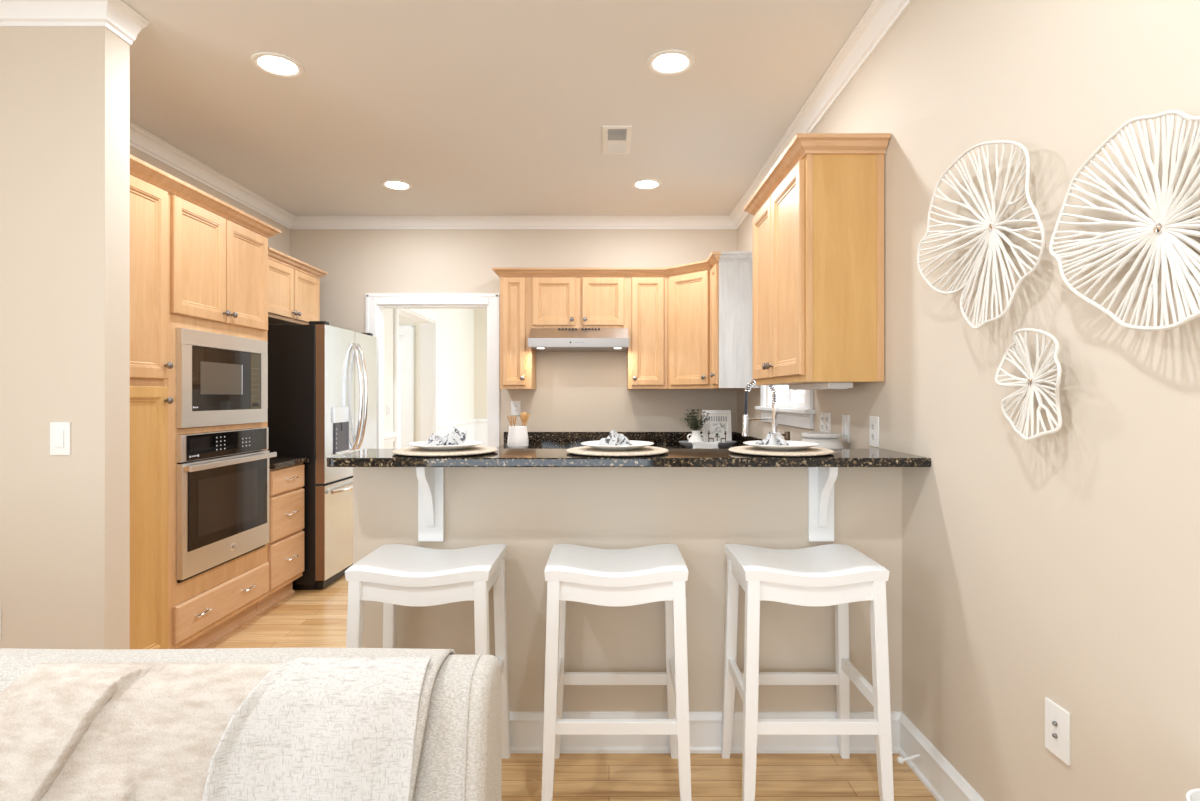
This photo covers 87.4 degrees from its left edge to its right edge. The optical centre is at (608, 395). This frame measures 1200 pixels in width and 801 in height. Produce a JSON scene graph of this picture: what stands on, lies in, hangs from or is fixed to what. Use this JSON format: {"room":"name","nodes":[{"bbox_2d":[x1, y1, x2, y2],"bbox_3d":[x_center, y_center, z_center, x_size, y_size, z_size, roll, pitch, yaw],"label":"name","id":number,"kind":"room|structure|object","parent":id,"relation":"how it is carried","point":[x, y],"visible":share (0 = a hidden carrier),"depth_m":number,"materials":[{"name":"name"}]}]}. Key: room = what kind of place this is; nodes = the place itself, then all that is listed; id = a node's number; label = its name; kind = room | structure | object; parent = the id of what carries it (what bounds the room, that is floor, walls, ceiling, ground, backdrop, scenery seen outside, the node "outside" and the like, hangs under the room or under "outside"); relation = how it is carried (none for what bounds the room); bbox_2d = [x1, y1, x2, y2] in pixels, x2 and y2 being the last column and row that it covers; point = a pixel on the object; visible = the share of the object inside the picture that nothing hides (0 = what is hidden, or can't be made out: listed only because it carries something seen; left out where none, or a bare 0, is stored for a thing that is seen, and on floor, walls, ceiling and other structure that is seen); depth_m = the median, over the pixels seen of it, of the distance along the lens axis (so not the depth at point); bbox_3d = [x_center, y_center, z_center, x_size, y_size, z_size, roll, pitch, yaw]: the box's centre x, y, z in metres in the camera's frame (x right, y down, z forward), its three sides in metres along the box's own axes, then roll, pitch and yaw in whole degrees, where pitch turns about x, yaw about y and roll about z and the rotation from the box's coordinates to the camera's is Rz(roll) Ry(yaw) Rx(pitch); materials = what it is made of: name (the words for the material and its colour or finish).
{"room":"living room","nodes":[
{"label":"living room","id":0,"kind":"room"},
{"bbox_2d":[0,27,129,648],"bbox_3d":[-2.685,-0.095,2.390,1.630,2.730,0.120,0,0,0],"label":"wall","id":1,"kind":"structure","parent":0,"point":[65,91],"depth_m":2.33,"materials":[{"name":"beige paint"}]},
{"bbox_2d":[0,606,1,638],"bbox_3d":[-2.290,0.840,2.326,0.074,0.120,0.009,0,0,0],"label":"wall outlet","id":2,"kind":"object","parent":1,"relation":"attached to","point":[0,606],"visible":1,"depth_m":2.33,"materials":[{"name":"white plastic"}]},
{"bbox_2d":[50,422,70,454],"bbox_3d":[-2.033,0.158,2.325,0.074,0.122,0.010,0,0,0],"label":"light switch","id":3,"kind":"object","parent":1,"relation":"attached to","point":[60,432],"visible":1,"depth_m":2.32,"materials":[{"name":"white plastic"}]},
{"bbox_2d":[0,0,149,44],"bbox_3d":[-2.646,-1.414,2.351,1.708,0.090,0.198,0,0,0],"label":"trim","id":4,"kind":"structure","parent":1,"relation":"attached to","point":[117,16],"depth_m":2.31,"materials":[{"name":"white paint"}]},
{"bbox_2d":[130,146,289,255],"bbox_3d":[-2.680,-0.095,3.803,0.120,2.730,2.706,0,0,0],"label":"wall","id":5,"kind":"structure","parent":0,"point":[280,242],"depth_m":4.33,"materials":[{"name":"beige paint"}]},
{"bbox_2d":[268,247,327,324],"bbox_3d":[-2.416,-0.751,4.527,0.401,0.442,0.855,0,0,0],"label":"upper cabinet","id":6,"kind":"object","parent":5,"relation":"attached to","point":[293,294],"depth_m":4.47,"materials":[{"name":"brown wood"}]},
{"bbox_2d":[399,315,420,441],"bbox_3d":[-3.375,-0.095,7.950,2.450,2.730,0.100,0,0,0],"label":"wall","id":7,"kind":"structure","parent":0,"point":[403,320],"depth_m":7.90,"materials":[{"name":"beige paint"}]},
{"bbox_2d":[399,325,413,447],"bbox_3d":[-3.015,0.190,7.923,1.130,2.160,0.094,0,0,0],"label":"door","id":8,"kind":"structure","parent":7,"relation":"in","point":[406,332],"depth_m":7.88,"materials":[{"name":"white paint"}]},
{"bbox_2d":[384,309,473,448],"bbox_3d":[-2.075,-0.095,7.288,0.150,2.730,4.024,0,0,0],"label":"wall","id":9,"kind":"structure","parent":0,"point":[455,326],"depth_m":7.83,"materials":[{"name":"white paint"}]},
{"bbox_2d":[384,432,396,442],"bbox_3d":[-1.985,0.378,5.553,0.030,0.085,0.554,0,0,0],"label":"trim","id":10,"kind":"structure","parent":9,"relation":"attached to","point":[388,437],"depth_m":5.67,"materials":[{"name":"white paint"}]},
{"bbox_2d":[394,309,437,448],"bbox_3d":[-2.063,0.165,6.550,0.174,2.210,1.440,0,0,0],"label":"door frame","id":11,"kind":"structure","parent":9,"relation":"in","point":[429,329],"depth_m":7.17,"materials":[{"name":"white paint"}]},
{"bbox_2d":[474,309,486,418],"bbox_3d":[-0.275,-0.095,9.360,3.750,2.730,0.120,0,0,0],"label":"wall","id":12,"kind":"structure","parent":0,"point":[480,315],"depth_m":9.30,"materials":[{"name":"beige paint"}]},
{"bbox_2d":[438,424,486,445],"bbox_3d":[-0.450,0.845,8.285,3.100,0.850,2.030,0,0,0],"label":"trim","id":13,"kind":"structure","parent":12,"relation":"attached to","point":[476,432],"depth_m":9.29,"materials":[{"name":"white paint"}]},
{"bbox_2d":[438,419,486,431],"bbox_3d":[-0.450,0.378,8.285,3.100,0.085,2.030,0,0,0],"label":"trim","id":14,"kind":"structure","parent":12,"relation":"attached to","point":[447,426],"depth_m":8.35,"materials":[{"name":"white paint"}]},
{"bbox_2d":[123,0,872,215],"bbox_3d":[-1.475,-1.490,2.750,6.450,0.060,13.700,0,0,0],"label":"ceiling","id":15,"kind":"structure","parent":0,"point":[483,107],"depth_m":3.06,"materials":[{"name":"white paint"}]},
{"bbox_2d":[251,52,303,77],"bbox_3d":[-1.460,-1.456,2.770,0.210,0.008,0.210,0,0,0],"label":"recessed light","id":16,"kind":"object","parent":15,"relation":"in","point":[275,64],"visible":1,"depth_m":2.76,"materials":[{"name":"white plastic"}]},
{"bbox_2d":[258,56,296,73],"bbox_3d":[-1.460,-1.458,2.770,0.153,0.003,0.153,0,0,15],"label":"diffuser","id":17,"kind":"object","parent":16,"relation":"attached to","point":[267,64],"depth_m":2.76,"materials":[{"name":"white plastic"}]},
{"bbox_2d":[381,180,412,190],"bbox_3d":[-1.467,-1.456,4.345,0.210,0.008,0.210,0,0,0],"label":"recessed light","id":18,"kind":"object","parent":15,"relation":"in","point":[398,185],"visible":1,"depth_m":4.34,"materials":[{"name":"white plastic"}]},
{"bbox_2d":[385,182,408,188],"bbox_3d":[-1.467,-1.458,4.345,0.153,0.003,0.153,0,0,-5],"label":"diffuser","id":19,"kind":"object","parent":18,"relation":"attached to","point":[390,185],"depth_m":4.35,"materials":[{"name":"white plastic"}]},
{"bbox_2d":[603,126,631,153],"bbox_3d":[0.045,-1.454,3.580,0.160,0.012,0.380,0,0,0],"label":"ceiling vent","id":20,"kind":"object","parent":15,"relation":"in","point":[616,139],"visible":1,"depth_m":3.56,"materials":[{"name":"grey"}]},
{"bbox_2d":[632,179,661,189],"bbox_3d":[0.260,-1.456,4.330,0.210,0.008,0.210,0,0,0],"label":"recessed light","id":21,"kind":"object","parent":15,"relation":"in","point":[643,184],"visible":1,"depth_m":4.33,"materials":[{"name":"white plastic"}]},
{"bbox_2d":[636,181,657,187],"bbox_3d":[0.260,-1.458,4.330,0.153,0.003,0.153,0,0,15],"label":"diffuser","id":22,"kind":"object","parent":21,"relation":"attached to","point":[639,184],"depth_m":4.33,"materials":[{"name":"white plastic"}]},
{"bbox_2d":[647,49,694,75],"bbox_3d":[0.270,-1.456,2.750,0.210,0.008,0.210,0,0,0],"label":"recessed light","id":23,"kind":"object","parent":15,"relation":"in","point":[671,62],"visible":1,"depth_m":2.74,"materials":[{"name":"white plastic"}]},
{"bbox_2d":[653,54,687,71],"bbox_3d":[0.270,-1.458,2.750,0.153,0.003,0.153,0,0,15],"label":"diffuser","id":24,"kind":"object","parent":23,"relation":"attached to","point":[661,62],"depth_m":2.74,"materials":[{"name":"white plastic"}]},
{"bbox_2d":[290,229,736,445],"bbox_3d":[-0.835,-0.095,5.216,3.771,2.730,0.120,0,0,0],"label":"wall","id":25,"kind":"structure","parent":0,"point":[574,391],"depth_m":5.16,"materials":[{"name":"beige paint"}]},
{"bbox_2d":[365,294,499,448],"bbox_3d":[-1.445,0.216,5.207,1.096,2.108,0.149,0,0,0],"label":"door frame","id":26,"kind":"structure","parent":25,"relation":"in","point":[375,304],"depth_m":5.14,"materials":[{"name":"white paint"}]},
{"bbox_2d":[511,401,520,415],"bbox_3d":[-0.765,0.100,5.152,0.078,0.120,0.009,0,0,0],"label":"wall outlet","id":27,"kind":"object","parent":25,"relation":"attached to","point":[515,405],"visible":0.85,"depth_m":5.15,"materials":[{"name":"white plastic"}]},
{"bbox_2d":[500,276,535,388],"bbox_3d":[-0.718,-0.490,4.963,0.241,0.870,0.378,0,0,0],"label":"upper cabinet","id":28,"kind":"object","parent":25,"relation":"attached to","point":[517,360],"visible":0.98,"depth_m":4.82,"materials":[{"name":"brown wood"}]},
{"bbox_2d":[492,251,752,277],"bbox_3d":[0.078,-0.948,4.699,2.128,0.056,0.476,0,0,18],"label":"crown molding","id":29,"kind":"structure","parent":28,"relation":"attached to","point":[714,257],"depth_m":4.77,"materials":[{"name":"brown wood"}]},
{"bbox_2d":[531,276,627,327],"bbox_3d":[-0.225,-0.722,4.963,0.743,0.407,0.378,0,0,0],"label":"upper cabinet","id":30,"kind":"object","parent":25,"relation":"attached to","point":[556,301],"visible":0.98,"depth_m":4.82,"materials":[{"name":"brown wood"}]},
{"bbox_2d":[528,328,628,351],"bbox_3d":[-0.225,-0.436,4.889,0.750,0.159,0.502,0,0,0],"label":"range hood","id":31,"kind":"object","parent":30,"relation":"attached to","point":[540,339],"visible":1,"depth_m":4.69,"materials":[{"name":"grey metal"}]},
{"bbox_2d":[504,432,761,445],"bbox_3d":[0.094,0.344,4.726,1.908,0.100,0.853,0,0,0],"label":"backsplash","id":32,"kind":"structure","parent":25,"relation":"attached to","point":[533,437],"depth_m":5.13,"materials":[{"name":"black stone"}]},
{"bbox_2d":[627,276,666,388],"bbox_3d":[0.298,-0.490,4.963,0.300,0.870,0.378,0,0,0],"label":"upper cabinet","id":33,"kind":"object","parent":25,"relation":"attached to","point":[647,295],"visible":0.99,"depth_m":4.82,"materials":[{"name":"brown wood"}]},
{"bbox_2d":[206,574,936,800],"bbox_3d":[-1.475,1.295,2.750,6.450,0.050,13.700,0,0,0],"label":"floor","id":34,"kind":"structure","parent":0,"point":[317,618],"depth_m":2.14,"materials":[{"name":"brown wood"}]},
{"bbox_2d":[130,175,172,648],"bbox_3d":[-2.272,0.172,2.637,0.688,2.195,0.362,0,0,0],"label":"pantry cabinet","id":35,"kind":"object","parent":34,"relation":"on","point":[149,364],"visible":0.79,"depth_m":2.69,"materials":[{"name":"brown wood"}]},
{"bbox_2d":[130,154,281,237],"bbox_3d":[-2.271,-0.944,3.049,0.691,0.056,1.296,0,0,0],"label":"crown molding","id":36,"kind":"structure","parent":35,"relation":"on","point":[139,168],"depth_m":2.97,"materials":[{"name":"brown wood"}]},
{"bbox_2d":[168,192,268,648],"bbox_3d":[-2.270,0.172,3.231,0.692,2.195,0.822,0,0,0],"label":"tall cabinet","id":37,"kind":"object","parent":34,"relation":"on","point":[218,266],"visible":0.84,"depth_m":3.11,"materials":[{"name":"brown wood"}]},
{"bbox_2d":[176,328,267,427],"bbox_3d":[-2.176,-0.082,3.231,0.448,0.460,0.722,0,0,0],"label":"microwave","id":38,"kind":"object","parent":37,"relation":"in","point":[221,379],"visible":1,"depth_m":3.15,"materials":[{"name":"silver metal"}]},
{"bbox_2d":[176,427,276,582],"bbox_3d":[-2.204,0.519,3.237,0.592,0.678,0.743,0,0,0],"label":"wall oven","id":39,"kind":"object","parent":37,"relation":"in","point":[222,477],"visible":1,"depth_m":3.14,"materials":[{"name":"silver metal"}]},
{"bbox_2d":[196,589,294,648],"bbox_3d":[-2.037,1.260,3.438,0.016,0.020,1.237,0,0,0],"label":"trim","id":40,"kind":"structure","parent":34,"relation":"on","point":[244,621],"depth_m":3.50,"materials":[{"name":"brown wood"}]},
{"bbox_2d":[256,463,303,610],"bbox_3d":[-2.270,0.849,3.851,0.692,0.843,0.412,0,0,0],"label":"base cabinet","id":41,"kind":"object","parent":34,"relation":"on","point":[286,484],"visible":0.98,"depth_m":3.81,"materials":[{"name":"brown wood"}]},
{"bbox_2d":[269,457,308,468],"bbox_3d":[-2.280,0.410,3.861,0.671,0.032,0.425,0,0,0],"label":"countertop","id":42,"kind":"structure","parent":41,"relation":"on","point":[274,462],"depth_m":3.86,"materials":[{"name":"black stone"}]},
{"bbox_2d":[268,321,376,589],"bbox_3d":[-2.175,0.389,4.535,0.831,1.762,0.911,0,0,0],"label":"refrigerator","id":43,"kind":"object","parent":34,"relation":"on","point":[322,377],"visible":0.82,"depth_m":4.09,"materials":[{"name":"silver metal"}]},
{"bbox_2d":[345,544,510,758],"bbox_3d":[-0.572,0.893,2.038,0.447,0.754,0.377,0,0,0],"label":"bar stool","id":44,"kind":"object","parent":34,"relation":"on","point":[393,575],"visible":0.6,"depth_m":1.89,"materials":[{"name":"white wood"}]},
{"bbox_2d":[413,653,501,800],"bbox_3d":[-1.271,0.858,0.698,2.158,0.824,0.895,0,0,0],"label":"sofa","id":45,"kind":"object","parent":34,"relation":"on","point":[461,755],"visible":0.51,"depth_m":0.99,"materials":[{"name":"beige fabric"}]},
{"bbox_2d":[0,648,454,800],"bbox_3d":[-1.238,0.630,1.041,1.926,0.385,0.250,0,0,0],"label":"throw","id":46,"kind":"object","parent":45,"relation":"on","point":[14,663],"visible":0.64,"depth_m":1.06,"materials":[{"name":"beige fabric"}]},
{"bbox_2d":[0,663,282,800],"bbox_3d":[-0.840,0.623,0.964,0.680,0.378,0.122,0,0,0],"label":"blanket","id":47,"kind":"object","parent":46,"relation":"on","point":[69,731],"visible":0.96,"depth_m":0.96,"materials":[{"name":"beige fabric"}]},
{"bbox_2d":[202,657,430,800],"bbox_3d":[-0.461,0.619,0.964,0.338,0.385,0.128,0,0,0],"label":"throw","id":48,"kind":"object","parent":45,"relation":"on","point":[312,728],"visible":1,"depth_m":0.96,"materials":[{"name":"white fabric"}]},
{"bbox_2d":[541,544,690,800],"bbox_3d":[0.022,0.893,2.038,0.447,0.754,0.377,0,0,0],"label":"bar stool","id":49,"kind":"object","parent":34,"relation":"on","point":[659,572],"visible":1,"depth_m":1.88,"materials":[{"name":"white wood"}]},
{"bbox_2d":[721,544,893,800],"bbox_3d":[0.620,0.893,2.038,0.447,0.754,0.377,0,0,0],"label":"bar stool","id":50,"kind":"object","parent":34,"relation":"on","point":[839,575],"visible":1,"depth_m":1.88,"materials":[{"name":"white wood"}]},
{"bbox_3d":[0.721,0.848,3.450,0.650,0.843,2.150,0,0,0],"label":"base cabinet","id":51,"kind":"object","parent":34,"relation":"on","visible":0},
{"bbox_2d":[497,444,737,448],"bbox_3d":[0.094,0.410,3.763,1.908,0.032,2.781,0,0,0],"label":"countertop","id":52,"kind":"structure","parent":51,"relation":"on","point":[504,446],"depth_m":4.90,"materials":[{"name":"black stone"}]},
{"bbox_2d":[507,426,528,448],"bbox_3d":[-0.675,0.309,4.660,0.159,0.170,0.159,0,0,0],"label":"utensil crock","id":53,"kind":"object","parent":52,"relation":"on","point":[517,435],"visible":0.96,"depth_m":4.60,"materials":[{"name":"white ceramic"}]},
{"bbox_2d":[520,412,526,426],"bbox_3d":[-0.639,0.251,4.668,0.065,0.264,0.018,0,0,-17],"label":"wooden spoon","id":54,"kind":"object","parent":53,"relation":"in","point":[523,415],"visible":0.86,"depth_m":4.66,"materials":[{"name":"brown wood"}]},
{"bbox_2d":[678,441,735,448],"bbox_3d":[0.725,0.364,4.620,0.430,0.060,0.236,0,0,0],"label":"serving dish","id":55,"kind":"object","parent":52,"relation":"on","point":[722,445],"visible":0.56,"depth_m":4.55,"materials":[{"name":"grey"}]},
{"bbox_2d":[687,430,704,441],"bbox_3d":[0.640,0.319,4.615,0.115,0.132,0.115,0,0,45],"label":"vase","id":56,"kind":"object","parent":55,"relation":"on","point":[695,436],"visible":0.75,"depth_m":4.59,"materials":[{"name":"white ceramic"}]},
{"bbox_2d":[680,408,709,430],"bbox_3d":[0.639,0.187,4.622,0.210,0.194,0.162,0,0,-12],"label":"sprigs","id":57,"kind":"object","parent":56,"relation":"in","point":[695,424],"visible":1,"depth_m":4.61,"materials":[{"name":"green plant"}]},
{"bbox_2d":[691,441,718,448],"bbox_3d":[0.690,0.355,4.526,0.200,0.062,0.083,0,0,0],"label":"linen cloth","id":58,"kind":"object","parent":55,"relation":"on","point":[696,444],"visible":0.96,"depth_m":4.49,"materials":[{"name":"white fabric"}]},
{"bbox_2d":[702,410,731,448],"bbox_3d":[0.810,0.251,4.718,0.215,0.290,0.069,0,0,0],"label":"picture frame","id":59,"kind":"object","parent":52,"relation":"on","point":[718,427],"visible":0.86,"depth_m":4.72,"materials":[{"name":"white wood"}]},
{"bbox_2d":[706,414,727,442],"bbox_3d":[0.810,0.251,4.720,0.159,0.233,0.049,0,0,0],"label":"print","id":60,"kind":"object","parent":59,"relation":"attached to","point":[717,425],"depth_m":4.71,"materials":[{"name":"white paper"}]},
{"bbox_2d":[742,380,777,436],"bbox_3d":[0.898,0.141,3.683,0.223,0.506,0.130,0,0,0],"label":"kitchen faucet","id":61,"kind":"object","parent":52,"relation":"on","point":[745,433],"visible":0.68,"depth_m":3.71,"materials":[{"name":"silver metal"}]},
{"bbox_2d":[782,431,789,440],"bbox_3d":[0.970,0.295,3.470,0.075,0.198,0.044,0,0,0],"label":"soap dispenser","id":62,"kind":"object","parent":52,"relation":"on","point":[786,434],"visible":0.33,"depth_m":3.46,"materials":[{"name":"brown metal"}]},
{"bbox_2d":[801,432,843,448],"bbox_3d":[0.930,0.276,2.755,0.194,0.236,0.194,0,0,0],"label":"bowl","id":63,"kind":"object","parent":52,"relation":"on","point":[828,440],"visible":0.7,"depth_m":2.68,"materials":[{"name":"white ceramic"}]},
{"bbox_2d":[801,438,843,448],"bbox_3d":[0.930,0.289,2.755,0.194,0.210,0.194,0,0,0],"label":"jar","id":64,"kind":"object","parent":63,"relation":"on","point":[828,443],"depth_m":2.68,"materials":[{"name":"white ceramic"}]},
{"bbox_3d":[0.845,0.995,0.880,0.360,0.550,0.360,0,0,0],"label":"side table","id":65,"kind":"object","parent":34,"relation":"on","visible":0},
{"bbox_2d":[1186,788,1199,800],"bbox_3d":[0.958,0.676,0.955,0.120,0.086,0.120,0,0,0],"label":"bowl","id":66,"kind":"object","parent":65,"relation":"on","point":[1194,794],"visible":1,"depth_m":1.00,"materials":[{"name":"white ceramic"}]},
{"bbox_2d":[353,467,901,711],"bbox_3d":[0.067,0.751,2.312,1.969,1.037,0.117,0,0,0],"label":"wall","id":67,"kind":"structure","parent":0,"point":[530,510],"depth_m":2.25,"materials":[{"name":"beige paint"}]},
{"bbox_2d":[416,467,443,540],"bbox_3d":[-0.635,0.376,2.183,0.090,0.284,0.140,0,0,0],"label":"corbel","id":68,"kind":"object","parent":67,"relation":"attached to","point":[430,479],"visible":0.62,"depth_m":2.23,"materials":[{"name":"white wood"}]},
{"bbox_2d":[327,449,930,466],"bbox_3d":[0.059,0.217,2.229,1.981,0.030,0.366,0,0,0],"label":"countertop","id":69,"kind":"structure","parent":67,"relation":"on","point":[365,457],"depth_m":2.05,"materials":[{"name":"black stone"}]},
{"bbox_2d":[392,446,497,456],"bbox_3d":[-0.580,0.195,2.235,0.364,0.014,0.364,0,0,0],"label":"placemat","id":70,"kind":"object","parent":69,"relation":"on","point":[475,450],"visible":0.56,"depth_m":2.13,"materials":[{"name":"beige wicker"}]},
{"bbox_2d":[408,440,482,450],"bbox_3d":[-0.580,0.177,2.235,0.261,0.022,0.261,0,0,0],"label":"plate","id":71,"kind":"object","parent":70,"relation":"on","point":[467,444],"visible":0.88,"depth_m":2.16,"materials":[{"name":"white ceramic"}]},
{"bbox_2d":[420,427,467,445],"bbox_3d":[-0.589,0.147,2.236,0.164,0.074,0.102,0,0,0],"label":"napkin","id":72,"kind":"object","parent":71,"relation":"on","point":[456,437],"visible":0.93,"depth_m":2.22,"materials":[{"name":"white fabric"}]},
{"bbox_2d":[566,446,668,456],"bbox_3d":[0.030,0.195,2.235,0.364,0.014,0.364,0,0,-23],"label":"placemat","id":73,"kind":"object","parent":69,"relation":"on","point":[584,450],"visible":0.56,"depth_m":2.13,"materials":[{"name":"beige wicker"}]},
{"bbox_2d":[581,440,653,450],"bbox_3d":[0.030,0.177,2.235,0.261,0.022,0.261,0,0,0],"label":"plate","id":74,"kind":"object","parent":73,"relation":"on","point":[635,444],"visible":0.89,"depth_m":2.17,"materials":[{"name":"white ceramic"}]},
{"bbox_2d":[598,430,631,445],"bbox_3d":[0.024,0.148,2.239,0.134,0.059,0.099,0,0,0],"label":"napkin","id":75,"kind":"object","parent":74,"relation":"on","point":[615,439],"visible":0.94,"depth_m":2.21,"materials":[{"name":"white fabric"}]},
{"bbox_2d":[728,446,834,456],"bbox_3d":[0.610,0.195,2.235,0.364,0.014,0.364,0,0,44],"label":"placemat","id":76,"kind":"object","parent":69,"relation":"on","point":[744,450],"visible":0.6,"depth_m":2.13,"materials":[{"name":"beige wicker"}]},
{"bbox_2d":[743,440,818,450],"bbox_3d":[0.610,0.177,2.235,0.261,0.022,0.261,0,0,0],"label":"plate","id":77,"kind":"object","parent":76,"relation":"on","point":[793,445],"visible":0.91,"depth_m":2.17,"materials":[{"name":"white ceramic"}]},
{"bbox_2d":[755,432,788,445],"bbox_3d":[0.581,0.151,2.232,0.134,0.053,0.106,0,0,0],"label":"napkin","id":78,"kind":"object","parent":77,"relation":"on","point":[772,438],"visible":0.91,"depth_m":2.21,"materials":[{"name":"white fabric"}]},
{"bbox_2d":[509,712,900,752],"bbox_3d":[0.056,1.201,2.300,1.991,0.138,0.139,0,0,0],"label":"baseboard","id":79,"kind":"structure","parent":67,"relation":"attached to","point":[526,728],"depth_m":2.24,"materials":[{"name":"white paint"}]},
{"bbox_2d":[808,467,837,540],"bbox_3d":[0.757,0.376,2.183,0.090,0.284,0.140,0,0,0],"label":"corbel","id":80,"kind":"object","parent":67,"relation":"attached to","point":[821,480],"visible":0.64,"depth_m":2.23,"materials":[{"name":"white wood"}]},
{"bbox_2d":[737,0,1199,800],"bbox_3d":[1.116,-0.095,0.588,0.130,2.730,9.376,0,0,0],"label":"wall","id":81,"kind":"structure","parent":0,"point":[1062,566],"depth_m":1.55,"materials":[{"name":"beige paint"}]},
{"bbox_2d":[130,0,912,228],"bbox_3d":[-0.784,-1.414,0.588,3.671,0.090,9.136,0,0,0],"label":"trim","id":82,"kind":"structure","parent":81,"relation":"attached to","point":[880,16],"depth_m":4.39,"materials":[{"name":"white paint"}]},
{"bbox_2d":[667,269,751,388],"bbox_3d":[0.748,-0.490,4.837,0.598,0.870,0.630,0,0,0],"label":"upper cabinet","id":83,"kind":"object","parent":81,"relation":"attached to","point":[688,294],"visible":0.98,"depth_m":4.67,"materials":[{"name":"brown wood"}]},
{"bbox_2d":[710,262,760,387],"bbox_3d":[0.874,-0.490,4.409,0.347,0.870,0.226,0,0,0],"label":"upper cabinet","id":84,"kind":"object","parent":81,"relation":"attached to","point":[731,282],"visible":0.96,"depth_m":4.30,"materials":[{"name":"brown wood"}]},
{"bbox_2d":[755,385,814,428],"bbox_3d":[1.079,-0.383,3.750,0.165,1.105,1.100,0,0,0],"label":"window","id":85,"kind":"structure","parent":81,"relation":"in","point":[789,400],"depth_m":3.67,"materials":[{"name":"white glass"}]},
{"bbox_2d":[743,133,890,384],"bbox_3d":[0.872,-0.515,2.802,0.350,0.921,0.940,0,0,0],"label":"upper cabinet","id":86,"kind":"object","parent":81,"relation":"attached to","point":[818,239],"depth_m":2.39,"materials":[{"name":"brown wood"}]},
{"bbox_2d":[789,382,852,389],"bbox_3d":[0.930,-0.042,2.800,0.100,0.026,0.560,0,0,0],"label":"light","id":87,"kind":"object","parent":86,"relation":"attached to","point":[828,385],"visible":0.96,"depth_m":2.60,"materials":[{"name":"white plastic"}]},
{"bbox_2d":[793,388,847,389],"bbox_3d":[0.930,-0.031,2.800,0.070,0.004,0.520,0,0,0],"label":"diffuser","id":88,"kind":"object","parent":87,"relation":"attached to","point":[793,388],"depth_m":2.80,"materials":[{"name":"white plastic"}]},
{"bbox_2d":[820,412,830,431],"bbox_3d":[1.047,0.130,3.040,0.009,0.100,0.130,0,0,0],"label":"wall outlet","id":89,"kind":"object","parent":81,"relation":"attached to","point":[825,418],"visible":0.91,"depth_m":3.03,"materials":[{"name":"white plastic"}]},
{"bbox_2d":[842,415,849,442],"bbox_3d":[1.046,0.144,2.780,0.010,0.120,0.078,0,0,0],"label":"light switch","id":90,"kind":"object","parent":81,"relation":"attached to","point":[845,418],"visible":1,"depth_m":2.76,"materials":[{"name":"white plastic"}]},
{"bbox_2d":[869,416,878,446],"bbox_3d":[1.047,0.140,2.482,0.009,0.120,0.078,0,0,0],"label":"wall outlet","id":91,"kind":"object","parent":81,"relation":"attached to","point":[873,420],"visible":1,"depth_m":2.47,"materials":[{"name":"white plastic"}]},
{"bbox_2d":[897,754,919,763],"bbox_3d":[1.002,1.213,2.100,0.072,0.033,0.022,0,0,0],"label":"door stop","id":92,"kind":"object","parent":81,"relation":"attached to","point":[900,760],"visible":1,"depth_m":2.10,"materials":[{"name":"white plastic"}]},
{"bbox_2d":[899,712,984,800],"bbox_3d":[1.040,1.201,-0.864,0.022,0.138,6.233,0,0,0],"label":"baseboard","id":93,"kind":"structure","parent":81,"relation":"attached to","point":[942,780],"depth_m":2.02,"materials":[{"name":"white paint"}]},
{"bbox_2d":[917,140,1045,329],"bbox_3d":[1.017,-0.432,1.721,0.065,0.507,0.553,0,0,-1],"label":"wall decor","id":94,"kind":"object","parent":81,"relation":"attached to","point":[990,242],"visible":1,"depth_m":1.68,"materials":[{"name":"white metal"}]},
{"bbox_2d":[995,328,1061,440],"bbox_3d":[1.020,-0.028,1.503,0.062,0.268,0.236,0,0,3],"label":"wall decor","id":95,"kind":"object","parent":81,"relation":"attached to","point":[1031,386],"visible":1,"depth_m":1.50,"materials":[{"name":"white metal"}]},
{"bbox_2d":[1045,697,1070,765],"bbox_3d":[1.044,0.782,1.468,0.013,0.120,0.078,0,0,0],"label":"wall jack","id":96,"kind":"object","parent":81,"relation":"attached to","point":[1057,719],"visible":1,"depth_m":1.46,"materials":[{"name":"white plastic"}]},
{"bbox_2d":[1049,110,1199,330],"bbox_3d":[1.018,-0.321,1.176,0.068,0.406,0.472,0,0,0],"label":"wall decor","id":97,"kind":"object","parent":81,"relation":"attached to","point":[1161,233],"visible":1,"depth_m":1.17,"materials":[{"name":"white metal"}]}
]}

